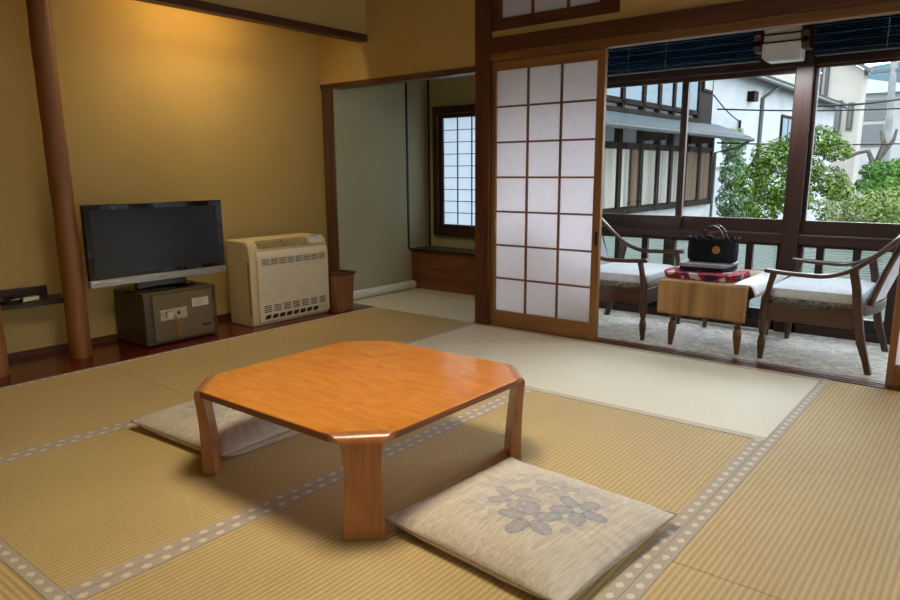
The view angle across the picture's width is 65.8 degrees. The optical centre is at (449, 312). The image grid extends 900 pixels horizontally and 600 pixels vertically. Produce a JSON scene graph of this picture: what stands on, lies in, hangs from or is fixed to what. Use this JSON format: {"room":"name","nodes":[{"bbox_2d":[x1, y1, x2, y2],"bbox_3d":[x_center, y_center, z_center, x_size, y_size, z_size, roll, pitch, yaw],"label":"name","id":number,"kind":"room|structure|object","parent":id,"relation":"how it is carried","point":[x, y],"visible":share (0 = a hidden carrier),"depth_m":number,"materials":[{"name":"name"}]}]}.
{"room":"traditional dwelling","nodes":[
{"label":"traditional dwelling","id":0,"kind":"room"},
{"bbox_2d":[0,0,327,353],"bbox_3d":[-2.621,-0.814,3.370,0.080,2.560,5.340,9,15,38],"label":"wall","id":1,"kind":"structure","parent":0,"point":[160,103],"depth_m":4.23,"materials":[{"name":"paint"}]},
{"bbox_2d":[0,285,63,310],"bbox_3d":[-2.366,-0.060,3.626,0.175,0.087,0.709,9,15,38],"label":"wall shelf","id":2,"kind":"object","parent":1,"relation":"attached to","point":[41,291],"visible":0.94,"depth_m":3.76,"materials":[{"name":"brown wood"}]},
{"bbox_2d":[0,297,23,304],"bbox_3d":[-2.309,-0.060,3.646,0.132,0.024,0.132,9,15,38],"label":"ashtray","id":3,"kind":"object","parent":2,"relation":"on","point":[3,301],"visible":1,"depth_m":3.63,"materials":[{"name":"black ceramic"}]},
{"bbox_2d":[13,296,39,301],"bbox_3d":[-2.267,-0.072,3.714,0.044,0.020,0.140,4,12,18],"label":"remote control","id":4,"kind":"object","parent":2,"relation":"on","point":[29,298],"visible":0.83,"depth_m":3.72,"materials":[{"name":"beige plastic"}]},
{"bbox_2d":[7,313,230,360],"bbox_3d":[-2.583,0.290,3.557,0.015,0.040,5.120,9,15,38],"label":"baseboard","id":5,"kind":"structure","parent":1,"relation":"attached to","point":[54,348],"depth_m":3.96,"materials":[{"name":"brown wood"}]},
{"bbox_2d":[0,303,373,387],"bbox_3d":[-2.379,0.359,3.428,0.510,0.054,5.155,9,15,38],"label":"floor","id":6,"kind":"structure","parent":0,"point":[22,370],"depth_m":3.92,"materials":[{"name":"red paint"}]},
{"bbox_2d":[0,306,9,376],"bbox_3d":[-2.296,-0.869,3.268,0.121,2.416,0.123,9,15,38],"label":"log post","id":7,"kind":"object","parent":6,"relation":"on","point":[4,365],"visible":1,"depth_m":3.48,"materials":[{"name":"brown wood"}]},
{"bbox_2d":[26,0,91,358],"bbox_3d":[-2.054,-0.941,3.611,0.120,2.416,0.118,-3,12,-14],"label":"log post","id":8,"kind":"object","parent":6,"relation":"on","point":[41,34],"visible":1,"depth_m":3.62,"materials":[{"name":"brown wood"}]},
{"bbox_2d":[114,280,217,346],"bbox_3d":[-1.721,-0.004,4.261,0.388,0.316,0.467,9,15,38],"label":"safe","id":9,"kind":"object","parent":6,"relation":"on","point":[153,318],"visible":0.98,"depth_m":4.12,"materials":[{"name":"paint"}]},
{"bbox_2d":[80,200,225,292],"bbox_3d":[-1.756,-0.397,4.113,0.200,0.510,0.843,9,15,38],"label":"television","id":10,"kind":"object","parent":9,"relation":"on","point":[152,246],"visible":1,"depth_m":4.02,"materials":[{"name":"black plastic"}]},
{"bbox_2d":[226,233,329,326],"bbox_3d":[-1.169,-0.243,4.801,0.271,0.562,0.652,9,15,38],"label":"heater","id":11,"kind":"object","parent":6,"relation":"on","point":[274,278],"visible":1,"depth_m":4.64,"materials":[{"name":"beige plastic"}]},
{"bbox_2d":[254,236,307,248],"bbox_3d":[-1.125,-0.471,4.656,0.041,0.049,0.415,9,15,38],"label":"outlet","id":12,"kind":"object","parent":11,"relation":"attached to","point":[298,242],"depth_m":4.66,"materials":[{"name":"beige plastic"}]},
{"bbox_2d":[265,305,318,319],"bbox_3d":[-1.072,-0.003,4.754,0.003,0.026,0.460,9,15,38],"label":"grille","id":13,"kind":"object","parent":11,"relation":"attached to","point":[300,310],"depth_m":4.74,"materials":[{"name":"beige plastic"}]},
{"bbox_2d":[262,252,324,265],"bbox_3d":[-1.052,-0.366,4.708,0.002,0.036,0.532,9,15,38],"label":"vent","id":14,"kind":"object","parent":11,"relation":"attached to","point":[294,258],"depth_m":4.70,"materials":[{"name":"beige plastic"}]},
{"bbox_2d":[265,295,325,312],"bbox_3d":[-1.052,-0.062,4.767,0.002,0.043,0.526,9,15,38],"label":"vent","id":15,"kind":"object","parent":11,"relation":"attached to","point":[306,301],"depth_m":4.76,"materials":[{"name":"beige plastic"}]},
{"bbox_2d":[321,89,339,269],"bbox_3d":[-0.911,-0.881,5.340,0.112,1.600,0.019,9,15,38],"label":"post","id":16,"kind":"object","parent":6,"relation":"on","point":[326,94],"visible":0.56,"depth_m":5.30,"materials":[{"name":"brown wood"}]},
{"bbox_2d":[328,269,355,311],"bbox_3d":[-0.819,-0.162,5.085,0.188,0.284,0.188,9,15,38],"label":"waste bin","id":17,"kind":"object","parent":6,"relation":"on","point":[341,282],"visible":0.8,"depth_m":5.03,"materials":[{"name":"brown wood"}]},
{"bbox_2d":[199,0,365,33],"bbox_3d":[-2.248,-1.760,2.815,0.055,0.490,5.260,9,15,38],"label":"wall","id":18,"kind":"structure","parent":0,"point":[349,15],"depth_m":4.50,"materials":[{"name":"paint"}]},
{"bbox_2d":[135,0,367,42],"bbox_3d":[-2.245,-1.498,2.864,0.082,0.046,5.255,9,15,38],"label":"beam","id":19,"kind":"structure","parent":18,"relation":"attached to","point":[190,5],"depth_m":4.17,"materials":[{"name":"brown wood"}]},
{"bbox_2d":[321,80,428,290],"bbox_3d":[-0.590,-1.082,5.792,0.220,2.090,1.135,9,15,38],"label":"wall","id":20,"kind":"structure","parent":0,"point":[370,122],"depth_m":5.65,"materials":[{"name":"green paint"}]},
{"bbox_2d":[405,80,430,248],"bbox_3d":[-0.272,-1.362,5.955,0.010,1.610,0.298,9,15,38],"label":"trim","id":21,"kind":"structure","parent":20,"relation":"attached to","point":[406,111],"depth_m":5.97,"materials":[{"name":"brown wood"}]},
{"bbox_2d":[429,75,474,248],"bbox_3d":[0.309,-1.087,5.786,1.630,2.090,0.080,9,15,38],"label":"wall","id":22,"kind":"structure","parent":0,"point":[460,90],"depth_m":5.91,"materials":[{"name":"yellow paint"}]},
{"bbox_2d":[412,251,474,294],"bbox_3d":[0.261,-0.299,5.774,1.320,0.372,0.250,9,15,38],"label":"panel","id":23,"kind":"object","parent":22,"relation":"attached to","point":[431,271],"visible":0.29,"depth_m":5.85,"materials":[{"name":"brown wood"}]},
{"bbox_2d":[410,246,474,256],"bbox_3d":[0.252,-0.490,5.725,1.320,0.023,0.275,9,15,38],"label":"ledge","id":24,"kind":"object","parent":23,"relation":"on","point":[431,249],"visible":0.49,"depth_m":5.89,"materials":[{"name":"brown wood"}]},
{"bbox_2d":[432,104,474,237],"bbox_3d":[0.332,-1.151,5.688,1.170,1.085,0.080,9,15,38],"label":"window","id":25,"kind":"structure","parent":22,"relation":"in","point":[453,127],"depth_m":5.92,"materials":[{"name":"white paper"}]},
{"bbox_2d":[599,234,669,315],"bbox_3d":[1.197,-0.300,5.056,0.800,0.550,0.082,9,15,38],"label":"window","id":26,"kind":"structure","parent":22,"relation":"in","point":[643,241],"depth_m":4.96,"materials":[{"name":"grey glass"}]},
{"bbox_2d":[599,300,883,333],"bbox_3d":[2.569,0.114,4.047,4.320,0.125,0.080,9,15,38],"label":"baseboard","id":27,"kind":"structure","parent":22,"relation":"attached to","point":[753,313],"depth_m":4.45,"materials":[{"name":"brown wood"}]},
{"bbox_2d":[602,225,897,344],"bbox_3d":[2.549,-0.117,3.976,4.320,0.606,0.120,9,15,38],"label":"railing","id":28,"kind":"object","parent":22,"relation":"in","point":[819,254],"depth_m":4.17,"materials":[{"name":"brown wood"}]},
{"bbox_2d":[603,236,663,263],"bbox_3d":[1.218,-0.360,5.071,0.800,0.416,0.014,9,15,38],"label":"blind","id":29,"kind":"object","parent":28,"relation":"attached to","point":[629,254],"depth_m":4.95,"materials":[{"name":"grey"}]},
{"bbox_2d":[602,76,690,228],"bbox_3d":[1.209,-1.104,4.851,0.878,0.992,0.030,9,15,38],"label":"window","id":30,"kind":"structure","parent":28,"relation":"on","point":[632,220],"depth_m":4.68,"materials":[{"name":"brown wood"}]},
{"bbox_2d":[677,240,776,306],"bbox_3d":[1.821,-0.267,4.598,0.705,0.416,0.014,9,15,38],"label":"blind","id":31,"kind":"object","parent":28,"relation":"attached to","point":[684,246],"depth_m":4.47,"materials":[{"name":"grey"}]},
{"bbox_2d":[675,68,795,232],"bbox_3d":[1.806,-1.022,4.426,0.708,0.992,0.030,9,15,38],"label":"window","id":32,"kind":"structure","parent":28,"relation":"on","point":[688,222],"depth_m":4.45,"materials":[{"name":"brown wood"}]},
{"bbox_2d":[607,49,899,238],"bbox_3d":[2.550,-0.930,3.818,4.320,1.047,0.120,9,15,38],"label":"window","id":33,"kind":"structure","parent":28,"relation":"on","point":[824,228],"depth_m":4.09,"materials":[{"name":"brown wood"}]},
{"bbox_2d":[607,31,760,76],"bbox_3d":[1.279,-1.706,4.421,1.330,0.333,0.079,9,15,38],"label":"window blind","id":34,"kind":"object","parent":33,"relation":"attached to","point":[660,56],"visible":0.22,"depth_m":4.29,"materials":[{"name":"blue fabric"}]},
{"bbox_2d":[802,247,891,320],"bbox_3d":[2.666,-0.137,3.935,1.290,0.416,0.014,9,15,38],"label":"blind","id":35,"kind":"object","parent":28,"relation":"attached to","point":[883,262],"depth_m":4.16,"materials":[{"name":"grey"}]},
{"bbox_2d":[318,0,742,84],"bbox_3d":[1.269,-1.759,3.435,5.850,0.783,0.080,9,15,38],"label":"wall","id":36,"kind":"structure","parent":0,"point":[405,36],"depth_m":4.58,"materials":[{"name":"paint"}]},
{"bbox_2d":[320,66,474,89],"bbox_3d":[-0.373,-1.610,4.806,1.460,0.037,0.102,9,15,38],"label":"lintel","id":37,"kind":"object","parent":36,"relation":"attached to","point":[465,71],"visible":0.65,"depth_m":4.71,"materials":[{"name":"brown wood"}]},
{"bbox_2d":[491,49,607,340],"bbox_3d":[0.570,-0.687,4.212,0.762,1.646,0.032,9,15,38],"label":"door","id":38,"kind":"structure","parent":36,"relation":"in","point":[549,112],"depth_m":4.19,"materials":[{"name":"white paper"}]},
{"bbox_2d":[491,0,620,31],"bbox_3d":[0.592,-1.923,3.934,0.840,0.534,0.050,9,15,38],"label":"window","id":39,"kind":"structure","parent":36,"relation":"in","point":[505,14],"depth_m":4.01,"materials":[{"name":"brown wood"}]},
{"bbox_2d":[885,265,899,386],"bbox_3d":[2.338,-0.424,2.870,0.766,1.646,0.032,9,15,38],"label":"door","id":40,"kind":"structure","parent":36,"relation":"in","point":[893,364],"depth_m":3.21,"materials":[{"name":"brown wood"}]},
{"bbox_2d":[598,308,889,380],"bbox_3d":[2.293,0.315,3.736,4.320,0.140,0.925,9,15,38],"label":"floor","id":41,"kind":"structure","parent":0,"point":[804,351],"depth_m":4.05,"materials":[{"name":"carpet"}]},
{"bbox_2d":[599,218,684,340],"bbox_3d":[1.065,-0.299,4.502,0.701,0.771,0.621,9,15,38],"label":"armchair","id":42,"kind":"object","parent":41,"relation":"on","point":[632,281],"visible":0.39,"depth_m":4.22,"materials":[{"name":"brown wood"}]},
{"bbox_2d":[660,238,673,316],"bbox_3d":[1.505,-0.243,4.790,0.066,0.540,0.060,9,15,38],"label":"post","id":43,"kind":"object","parent":41,"relation":"on","point":[668,242],"visible":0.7,"depth_m":4.73,"materials":[{"name":"brown wood"}]},
{"bbox_2d":[490,324,899,390],"bbox_3d":[1.936,0.352,3.352,4.200,0.064,0.120,9,15,38],"label":"sill","id":44,"kind":"structure","parent":41,"relation":"on","point":[793,370],"depth_m":3.64,"materials":[{"name":"brown wood"}]},
{"bbox_2d":[668,287,769,354],"bbox_3d":[1.613,-0.027,4.128,0.465,0.383,0.705,9,15,38],"label":"side table","id":45,"kind":"object","parent":41,"relation":"on","point":[737,333],"visible":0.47,"depth_m":3.89,"materials":[{"name":"brown wood"}]},
{"bbox_2d":[657,269,762,322],"bbox_3d":[1.593,-0.123,4.088,0.489,0.190,0.720,9,15,38],"label":"tablecloth","id":46,"kind":"object","parent":45,"relation":"on","point":[724,301],"visible":0.62,"depth_m":3.82,"materials":[{"name":"beige fabric"}]},
{"bbox_2d":[664,266,749,282],"bbox_3d":[1.483,-0.230,4.023,0.424,0.044,0.331,10,15,40],"label":"folded cloth","id":47,"kind":"object","parent":46,"relation":"on","point":[735,275],"visible":0.83,"depth_m":3.90,"materials":[{"name":"red fabric"}]},
{"bbox_2d":[680,265,736,271],"bbox_3d":[1.512,-0.270,4.055,0.278,0.019,0.276,8,14,35],"label":"folded garment","id":48,"kind":"object","parent":47,"relation":"on","point":[681,267],"visible":0.56,"depth_m":3.96,"materials":[{"name":"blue fabric"}]},
{"bbox_2d":[678,259,738,268],"bbox_3d":[1.500,-0.291,4.050,0.297,0.024,0.280,8,14,37],"label":"folded garment","id":49,"kind":"object","parent":48,"relation":"on","point":[691,263],"visible":0.69,"depth_m":3.96,"materials":[{"name":"grey fabric"}]},
{"bbox_2d":[687,224,740,262],"bbox_3d":[1.520,-0.404,4.020,0.295,0.209,0.145,9,15,38],"label":"handbag","id":50,"kind":"object","parent":49,"relation":"on","point":[708,248],"visible":1,"depth_m":3.97,"materials":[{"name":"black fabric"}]},
{"bbox_2d":[732,271,787,297],"bbox_3d":[1.775,-0.169,3.956,0.128,0.064,0.680,9,15,38],"label":"cloth","id":51,"kind":"object","parent":46,"relation":"on","point":[758,282],"visible":0.73,"depth_m":3.83,"materials":[{"name":"white fabric"}]},
{"bbox_2d":[671,238,780,329],"bbox_3d":[1.800,-0.207,4.583,0.705,0.550,0.082,9,15,38],"label":"window","id":52,"kind":"structure","parent":41,"relation":"on","point":[749,253],"depth_m":4.46,"materials":[{"name":"grey glass"}]},
{"bbox_2d":[773,52,815,332],"bbox_3d":[2.101,-0.700,4.223,0.095,1.655,0.135,9,15,38],"label":"pillar","id":53,"kind":"structure","parent":41,"relation":"on","point":[805,70],"depth_m":4.13,"materials":[{"name":"brown wood"}]},
{"bbox_2d":[757,235,899,375],"bbox_3d":[2.103,-0.139,3.688,0.701,0.771,0.621,9,15,38],"label":"armchair","id":54,"kind":"object","parent":41,"relation":"on","point":[825,300],"visible":1,"depth_m":3.55,"materials":[{"name":"brown wood"}]},
{"bbox_2d":[613,18,899,65],"bbox_3d":[2.558,-1.625,3.692,4.320,0.365,0.080,9,15,38],"label":"wall","id":55,"kind":"structure","parent":0,"point":[892,18],"depth_m":4.04,"materials":[{"name":"brown wood"}]},
{"bbox_3d":[2.282,-1.714,3.323,4.320,0.040,1.040,9,15,38],"label":"ceiling","id":56,"kind":"structure","parent":0,"visible":0},
{"bbox_2d":[754,24,815,63],"bbox_3d":[1.854,-1.596,3.845,0.282,0.395,0.135,9,15,38],"label":"lantern","id":57,"kind":"object","parent":56,"relation":"attached to","point":[787,44],"visible":0.66,"depth_m":3.83,"materials":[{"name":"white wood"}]},
{"bbox_2d":[814,14,899,56],"bbox_3d":[2.634,-1.497,3.358,1.560,0.333,0.079,9,15,38],"label":"window blind","id":58,"kind":"object","parent":56,"relation":"hanging from","point":[868,33],"visible":0.65,"depth_m":3.71,"materials":[{"name":"blue fabric"}]},
{"bbox_3d":[-0.347,0.758,1.787,5.950,0.084,5.255,9,15,38],"label":"floor","id":59,"kind":"structure","parent":0,"visible":0},
{"bbox_2d":[0,539,72,599],"bbox_3d":[-1.234,0.792,1.291,2.079,0.057,1.019,9,15,38],"label":"mat","id":60,"kind":"object","parent":59,"relation":"on","point":[19,580],"visible":1,"depth_m":1.74,"materials":[{"name":"wicker"}]},
{"bbox_2d":[0,365,193,459],"bbox_3d":[-2.100,0.527,2.616,0.959,0.057,2.047,9,15,38],"label":"mat","id":61,"kind":"object","parent":59,"relation":"on","point":[49,411],"visible":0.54,"depth_m":3.06,"materials":[{"name":"fabric"}]},
{"bbox_2d":[0,388,526,595],"bbox_3d":[-0.682,0.484,2.784,1.039,0.057,2.049,9,15,38],"label":"mat","id":62,"kind":"object","parent":59,"relation":"on","point":[84,512],"visible":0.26,"depth_m":2.22,"materials":[{"name":"fabric"}]},
{"bbox_2d":[130,400,299,456],"bbox_3d":[-0.853,0.408,2.803,0.605,0.089,0.580,8,14,36],"label":"floor cushion","id":63,"kind":"object","parent":62,"relation":"on","point":[239,433],"visible":0.41,"depth_m":2.61,"materials":[{"name":"fabric"}]},
{"bbox_2d":[194,340,524,541],"bbox_3d":[-0.296,0.370,2.417,0.869,0.308,0.869,9,15,38],"label":"table","id":64,"kind":"object","parent":62,"relation":"on","point":[357,396],"visible":0.98,"depth_m":2.23,"materials":[{"name":"brown wood"}]},
{"bbox_2d":[104,307,474,396],"bbox_3d":[-0.828,0.201,4.173,0.959,0.057,2.026,9,15,38],"label":"mat","id":65,"kind":"object","parent":59,"relation":"on","point":[183,370],"visible":0.48,"depth_m":4.14,"materials":[{"name":"fabric"}]},
{"bbox_2d":[70,389,763,599],"bbox_3d":[0.131,0.609,2.146,1.039,0.057,2.049,9,15,38],"label":"mat","id":66,"kind":"object","parent":59,"relation":"on","point":[291,548],"visible":0.68,"depth_m":2.08,"materials":[{"name":"fabric"}]},
{"bbox_2d":[384,456,677,599],"bbox_3d":[0.229,0.571,1.973,0.605,0.089,0.580,10,16,42],"label":"floor cushion","id":67,"kind":"object","parent":66,"relation":"on","point":[544,534],"visible":1,"depth_m":1.86,"materials":[{"name":"fabric"}]},
{"bbox_2d":[408,323,821,440],"bbox_3d":[0.678,0.302,3.633,2.079,0.057,1.004,9,15,38],"label":"mat","id":68,"kind":"object","parent":59,"relation":"on","point":[743,401],"visible":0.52,"depth_m":3.37,"materials":[{"name":"fabric"}]},
{"bbox_2d":[617,556,780,599],"bbox_3d":[0.310,0.896,0.734,1.039,0.057,2.062,9,15,38],"label":"mat","id":69,"kind":"object","parent":59,"relation":"on","point":[663,579],"visible":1,"depth_m":1.70,"materials":[{"name":"wicker"}]},
{"bbox_2d":[658,379,899,599],"bbox_3d":[1.582,0.570,2.292,1.039,0.057,2.011,9,15,38],"label":"mat","id":70,"kind":"object","parent":59,"relation":"on","point":[813,513],"visible":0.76,"depth_m":2.07,"materials":[{"name":"fabric"}]},
{"bbox_3d":[0.022,-0.018,5.573,1.600,0.084,1.245,9,15,38],"label":"floor","id":71,"kind":"structure","parent":0,"visible":0},
{"bbox_2d":[353,287,474,322],"bbox_3d":[-0.080,-0.053,5.395,1.309,0.057,0.834,9,15,38],"label":"mat","id":72,"kind":"object","parent":71,"relation":"on","point":[442,304],"visible":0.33,"depth_m":5.37,"materials":[{"name":"fabric"}]},
{"bbox_2d":[353,280,416,299],"bbox_3d":[-0.561,-0.188,5.756,0.071,0.071,0.780,9,15,38],"label":"rolled mat","id":73,"kind":"object","parent":72,"relation":"on","point":[374,291],"visible":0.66,"depth_m":5.73,"materials":[{"name":"beige fabric"}]},
{"bbox_2d":[475,0,491,324],"bbox_3d":[0.236,-1.108,4.417,0.110,2.440,0.117,9,15,38],"label":"pillar","id":74,"kind":"structure","parent":71,"relation":"on","point":[483,66],"depth_m":4.39,"materials":[{"name":"brown wood"}]},
{"bbox_3d":[1.948,-0.111,-0.215,0.080,2.560,5.340,9,15,38],"label":"wall","id":75,"kind":"structure","parent":0,"visible":0},
{"bbox_2d":[488,0,888,52],"bbox_3d":[1.883,-1.371,2.947,4.200,0.084,0.033,9,15,38],"label":"beam","id":76,"kind":"structure","parent":75,"relation":"attached to","point":[745,9],"depth_m":3.54,"materials":[{"name":"brown wood"}]},
{"bbox_2d":[490,0,899,61],"bbox_3d":[1.904,-1.312,2.985,4.200,0.048,0.062,9,15,38],"label":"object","id":77,"kind":"object","parent":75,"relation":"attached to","point":[889,7],"visible":0.85,"depth_m":3.42,"materials":[{"name":"brown wood"}]},
{"label":"outside","id":78,"kind":"structure","parent":0,"visible":0},
{"bbox_3d":[90.542,-15.841,95.980,140.000,0.100,255.100,9,15,38],"label":"ground","id":79,"kind":"structure","parent":78,"visible":0},
{"bbox_2d":[444,80,754,262],"bbox_3d":[1.064,-1.386,11.202,5.600,6.620,6.900,9,15,38],"label":"wooden house","id":80,"kind":"structure","parent":79,"relation":"on","point":[642,129],"depth_m":10.15,"materials":[{"name":"white paint"}]},
{"bbox_2d":[717,108,899,110],"bbox_3d":[9.998,-4.293,13.468,11.454,0.929,0.026,-4,12,-17],"label":"power cable","id":81,"kind":"object","parent":80,"relation":"attached to","point":[717,108],"visible":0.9,"depth_m":12.48,"materials":[{"name":"black rubber"}]},
{"bbox_2d":[717,142,899,144],"bbox_3d":[10.173,-3.755,14.745,12.619,0.494,0.026,-6,13,-27],"label":"power cable","id":82,"kind":"object","parent":80,"relation":"attached to","point":[717,142],"visible":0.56,"depth_m":12.49,"materials":[{"name":"black rubber"}]},
{"bbox_2d":[714,127,757,217],"bbox_3d":[5.319,-0.958,13.089,0.846,4.973,0.665,9,15,38],"label":"tree","id":83,"kind":"object","parent":79,"relation":"on","point":[734,212],"visible":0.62,"depth_m":12.73,"materials":[{"name":"green plant"}]},
{"bbox_2d":[706,76,847,304],"bbox_3d":[6.115,-3.540,19.641,6.630,7.400,12.200,9,15,38],"label":"house","id":84,"kind":"structure","parent":79,"relation":"on","point":[762,92],"depth_m":15.60,"materials":[{"name":"paint"}]},
{"bbox_2d":[713,95,741,122],"bbox_3d":[5.308,-3.861,13.246,0.022,0.322,2.906,7,13,31],"label":"power cable","id":85,"kind":"object","parent":84,"relation":"attached to","point":[713,95],"visible":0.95,"depth_m":12.85,"materials":[{"name":"black rubber"}]},
{"bbox_2d":[747,91,758,101],"bbox_3d":[6.486,-4.640,14.921,0.170,0.200,0.300,9,15,38],"label":"vent hood","id":86,"kind":"object","parent":84,"relation":"attached to","point":[752,96],"depth_m":14.82,"materials":[{"name":"brown metal"}]},
{"bbox_2d":[732,123,855,264],"bbox_3d":[4.476,-0.076,9.325,1.512,4.768,0.848,-1,12,-4],"label":"pruned tree","id":87,"kind":"object","parent":79,"relation":"on","point":[759,177],"visible":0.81,"depth_m":8.88,"materials":[{"name":"green plant"}]},
{"bbox_2d":[772,64,876,273],"bbox_3d":[14.056,-6.561,27.564,4.200,10.050,1.400,9,15,38],"label":"building","id":88,"kind":"structure","parent":79,"relation":"on","point":[845,84],"depth_m":26.22,"materials":[{"name":"beige paint"}]},
{"bbox_2d":[811,186,899,277],"bbox_3d":[5.800,0.265,9.576,1.732,3.976,1.026,3,12,18],"label":"bush","id":89,"kind":"object","parent":79,"relation":"on","point":[881,217],"visible":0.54,"depth_m":9.27,"materials":[{"name":"green plant"}]},
{"bbox_2d":[848,129,897,278],"bbox_3d":[11.293,-2.336,19.064,1.144,5.212,0.240,9,15,38],"label":"bare tree","id":90,"kind":"object","parent":79,"relation":"on","point":[883,149],"visible":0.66,"depth_m":18.47,"materials":[{"name":"grey plant"}]},
{"bbox_2d":[852,160,899,316],"bbox_3d":[8.692,-0.930,14.418,0.952,4.353,0.735,9,15,38],"label":"pine tree","id":91,"kind":"object","parent":79,"relation":"on","point":[865,175],"visible":0.34,"depth_m":13.97,"materials":[{"name":"green plant"}]},
{"bbox_2d":[853,79,899,221],"bbox_3d":[23.515,-7.655,36.548,4.100,8.480,7.300,9,15,38],"label":"house","id":92,"kind":"structure","parent":79,"relation":"on","point":[877,90],"depth_m":33.97,"materials":[{"name":"white paint"}]},
{"bbox_2d":[860,124,883,146],"bbox_3d":[20.754,-8.742,34.285,1.000,1.050,0.100,9,15,38],"label":"shutter","id":93,"kind":"object","parent":92,"relation":"hanging from","point":[870,132],"depth_m":34.24,"materials":[{"name":"grey metal"}]},
{"bbox_2d":[863,99,886,120],"bbox_3d":[20.746,-9.917,34.045,1.000,0.950,0.100,9,15,38],"label":"shutter","id":94,"kind":"object","parent":92,"relation":"hanging from","point":[869,115],"depth_m":33.98,"materials":[{"name":"grey metal"}]},
{"bbox_2d":[854,176,899,317],"bbox_3d":[7.399,-0.327,12.198,0.948,4.076,0.747,9,15,38],"label":"pine tree","id":95,"kind":"object","parent":79,"relation":"on","point":[872,184],"visible":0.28,"depth_m":11.79,"materials":[{"name":"green plant"}]},
{"bbox_2d":[864,61,899,82],"bbox_3d":[131.835,-49.062,182.896,250.000,29.700,60.000,9,15,38],"label":"hill","id":96,"kind":"structure","parent":79,"relation":"on","point":[880,76],"depth_m":165.56,"materials":[{"name":"blue"}]},
{"bbox_2d":[873,61,899,180],"bbox_3d":[15.168,-5.681,24.093,1.400,9.700,0.280,9,15,38],"label":"utility pole","id":97,"kind":"object","parent":79,"relation":"on","point":[893,70],"visible":0.34,"depth_m":23.79,"materials":[{"name":"grey concrete"}]},
{"bbox_2d":[817,98,899,106],"bbox_3d":[12.623,-6.353,20.475,8.812,0.956,0.056,-9,14,-35],"label":"power cable","id":98,"kind":"object","parent":97,"relation":"attached to","point":[853,104],"visible":0.82,"depth_m":19.70,"materials":[{"name":"black rubber"}]},
{"bbox_2d":[883,158,899,198],"bbox_3d":[10.396,-1.346,16.068,1.109,4.487,0.944,9,15,38],"label":"pine tree","id":99,"kind":"object","parent":79,"relation":"on","point":[897,162],"visible":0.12,"depth_m":15.67,"materials":[{"name":"green plant"}]},
{"bbox_2d":[888,178,899,212],"bbox_3d":[7.014,-0.053,10.744,0.882,4.126,0.707,9,15,38],"label":"pine tree","id":100,"kind":"object","parent":79,"relation":"on","point":[895,184],"visible":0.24,"depth_m":10.49,"materials":[{"name":"green plant"}]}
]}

